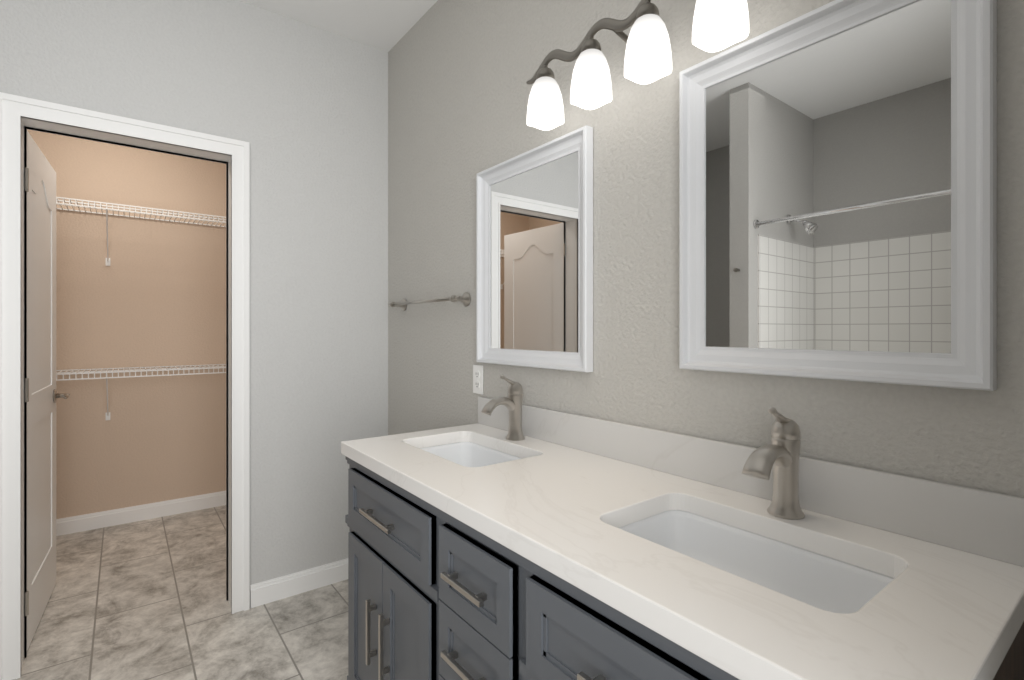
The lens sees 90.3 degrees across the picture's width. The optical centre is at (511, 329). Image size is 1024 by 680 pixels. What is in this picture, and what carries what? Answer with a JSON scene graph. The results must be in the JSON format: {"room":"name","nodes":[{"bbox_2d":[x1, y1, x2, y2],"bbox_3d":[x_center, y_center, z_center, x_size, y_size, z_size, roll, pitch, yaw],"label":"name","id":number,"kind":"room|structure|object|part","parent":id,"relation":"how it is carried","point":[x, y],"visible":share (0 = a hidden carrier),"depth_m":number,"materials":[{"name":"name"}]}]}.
{"room":"bathroom","nodes":[
{"label":"bathroom","id":0,"kind":"room"},
{"bbox_2d":[27,129,225,518],"bbox_3d":[-2.589,-0.110,3.345,2.540,2.740,0.120,0,0,-37],"label":"wall","id":1,"kind":"structure","parent":0,"point":[153,294],"depth_m":3.36,"materials":[{"name":"beige paint"}]},
{"bbox_2d":[56,491,225,535],"bbox_3d":[-2.588,1.210,3.262,2.200,0.100,0.014,0,0,-37],"label":"baseboard","id":2,"kind":"structure","parent":1,"relation":"attached to","point":[84,522],"depth_m":3.35,"materials":[{"name":"white wood"}]},
{"bbox_2d":[56,364,225,419],"bbox_3d":[-2.481,0.413,3.121,2.184,0.334,0.360,0,0,-37],"label":"closet shelf","id":3,"kind":"object","parent":1,"relation":"attached to","point":[213,367],"visible":0.48,"depth_m":3.16,"materials":[{"name":"white metal"}]},
{"bbox_2d":[56,197,225,265],"bbox_3d":[-2.481,-0.577,3.121,2.184,0.334,0.360,0,0,-37],"label":"closet shelf","id":4,"kind":"object","parent":1,"relation":"attached to","point":[134,216],"visible":0.48,"depth_m":3.16,"materials":[{"name":"white metal"}]},
{"bbox_2d":[13,505,347,679],"bbox_3d":[-1.416,1.285,1.441,2.990,0.050,4.570,0,0,-37],"label":"floor","id":5,"kind":"structure","parent":0,"point":[142,600],"depth_m":2.22,"materials":[{"name":"tile"}]},
{"bbox_2d":[341,451,1023,679],"bbox_3d":[0.115,0.833,1.220,0.580,0.853,1.517,0,0,-37],"label":"bathroom vanity","id":6,"kind":"object","parent":5,"relation":"on","point":[433,594],"depth_m":1.05,"materials":[{"name":"grey wood"}]},
{"bbox_2d":[341,423,1023,679],"bbox_3d":[0.125,0.387,1.227,0.555,0.040,1.537,0,0,-37],"label":"countertop","id":7,"kind":"structure","parent":6,"relation":"on","point":[945,611],"depth_m":0.80,"materials":[{"name":"white stone"}]},
{"bbox_2d":[417,435,520,466],"bbox_3d":[-0.136,0.469,1.602,0.317,0.148,0.488,0,0,-37],"label":"sink","id":8,"kind":"object","parent":7,"relation":"in","point":[471,452],"depth_m":1.80,"materials":[{"name":"white ceramic"}]},
{"bbox_2d":[478,375,528,438],"bbox_3d":[-0.027,0.260,1.685,0.161,0.213,0.066,0,0,-37],"label":"faucet","id":9,"kind":"object","parent":7,"relation":"on","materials":[{"name":"silver metal"}]},
{"bbox_2d":[617,503,892,614],"bbox_3d":[0.399,0.469,0.903,0.317,0.148,0.489,0,0,-37],"label":"sink","id":10,"kind":"object","parent":7,"relation":"in","point":[833,579],"depth_m":0.99,"materials":[{"name":"white ceramic"}]},
{"bbox_2d":[737,407,812,522],"bbox_3d":[0.507,0.260,0.986,0.161,0.213,0.066,0,0,-37],"label":"faucet","id":11,"kind":"object","parent":7,"relation":"on","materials":[{"name":"silver metal"}]},
{"bbox_2d":[0,0,387,584],"bbox_3d":[-1.790,-0.110,1.929,2.750,2.740,0.120,0,0,-37],"label":"wall","id":12,"kind":"structure","parent":0,"point":[313,115],"depth_m":2.40,"materials":[{"name":"grey paint"}]},
{"bbox_2d":[25,168,28,615],"bbox_3d":[-1.878,0.238,1.948,0.043,1.718,0.011,0,0,-34],"label":"closet door hinge","id":13,"kind":"object","parent":12,"relation":"attached to","point":[26,392],"visible":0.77,"depth_m":1.96,"materials":[{"name":"silver metal"}]},
{"bbox_2d":[27,131,69,649],"bbox_3d":[-2.079,0.238,2.231,0.159,2.028,0.684,0,0,-34],"label":"closet door","id":14,"kind":"structure","parent":12,"relation":"in","point":[43,394],"depth_m":2.22,"materials":[{"name":"white wood"}]},
{"bbox_3d":[-2.079,0.238,2.231,0.035,2.028,0.684,0,0,-34],"label":"panel","id":15,"kind":"part","parent":14,"relation":"part of","materials":[{"name":"white wood"}]},
{"bbox_3d":[-2.213,0.322,2.427,0.159,0.064,0.142,0,0,-34],"label":"handle","id":16,"kind":"part","parent":14,"relation":"part of","materials":[{"name":"silver metal"}]},
{"bbox_2d":[0,92,249,679],"bbox_3d":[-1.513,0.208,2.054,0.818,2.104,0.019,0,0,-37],"label":"door frame","id":17,"kind":"structure","parent":12,"relation":"attached to","point":[14,109],"depth_m":1.87,"materials":[{"name":"white wood"}]},
{"bbox_2d":[250,558,347,607],"bbox_3d":[-0.922,1.210,2.509,0.663,0.100,0.014,0,0,-37],"label":"baseboard","id":18,"kind":"structure","parent":12,"relation":"attached to","point":[277,588],"depth_m":2.43,"materials":[{"name":"white wood"}]},
{"bbox_2d":[241,0,437,51],"bbox_3d":[-1.416,-1.505,1.441,2.990,0.050,4.570,0,0,-37],"label":"ceiling","id":19,"kind":"structure","parent":0,"point":[386,25],"depth_m":2.40,"materials":[{"name":"white paint"}]},
{"bbox_2d":[388,0,1023,496],"bbox_3d":[0.212,-0.110,1.673,0.120,2.740,2.960,0,0,-37],"label":"wall","id":20,"kind":"structure","parent":0,"point":[460,72],"depth_m":1.45,"materials":[{"name":"paint"}]},
{"bbox_2d":[388,292,470,310],"bbox_3d":[-0.395,-0.125,2.301,0.078,0.060,0.678,0,0,-37],"label":"bar","id":21,"kind":"object","parent":20,"relation":"attached to","point":[465,299],"visible":1,"depth_m":2.15,"materials":[{"name":"silver metal"}]},
{"bbox_2d":[473,365,482,394],"bbox_3d":[-0.136,0.198,2.021,0.007,0.114,0.070,0,0,-37],"label":"electrical outlet plate","id":22,"kind":"object","parent":20,"relation":"attached to","point":[477,379],"visible":1,"depth_m":2.02,"materials":[{"name":"white plastic"}]},
{"bbox_2d":[474,370,479,388],"bbox_3d":[-0.137,0.198,2.020,0.002,0.073,0.033,0,0,-37],"label":"socket","id":23,"kind":"object","parent":22,"relation":"attached to","point":[476,372],"depth_m":2.02,"materials":[{"name":"white plastic"}]},
{"bbox_2d":[476,125,592,371],"bbox_3d":[0.052,-0.240,1.755,0.032,0.735,0.590,0,0,-37],"label":"mirror","id":24,"kind":"object","parent":20,"relation":"attached to","point":[534,257],"visible":1,"depth_m":1.72,"materials":[{"name":"white mirror"}]},
{"label":"glass","id":25,"kind":"part","parent":24,"relation":"part of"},
{"bbox_2d":[526,0,748,130],"bbox_3d":[0.295,-0.719,1.319,0.174,0.204,0.735,0,0,-37],"label":"sconce","id":26,"kind":"object","parent":20,"relation":"attached to","point":[719,25],"visible":1,"depth_m":1.28,"materials":[{"name":"white glass"}]},
{"bbox_3d":[0.306,-0.748,1.328,0.146,0.145,0.735,0,0,-37],"label":"arm","id":27,"kind":"part","parent":26,"relation":"part of"},
{"bbox_2d":[477,396,1023,570],"bbox_3d":[0.339,0.315,1.390,0.018,0.104,1.537,0,0,-37],"label":"backsplash","id":28,"kind":"structure","parent":20,"relation":"attached to","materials":[{"name":"stone"}]},
{"bbox_2d":[679,0,996,390],"bbox_3d":[0.598,-0.271,1.041,0.032,0.735,0.572,0,0,-37],"label":"mirror","id":29,"kind":"object","parent":20,"relation":"attached to","point":[837,189],"visible":0.98,"depth_m":0.99,"materials":[{"name":"white mirror"}]}
]}

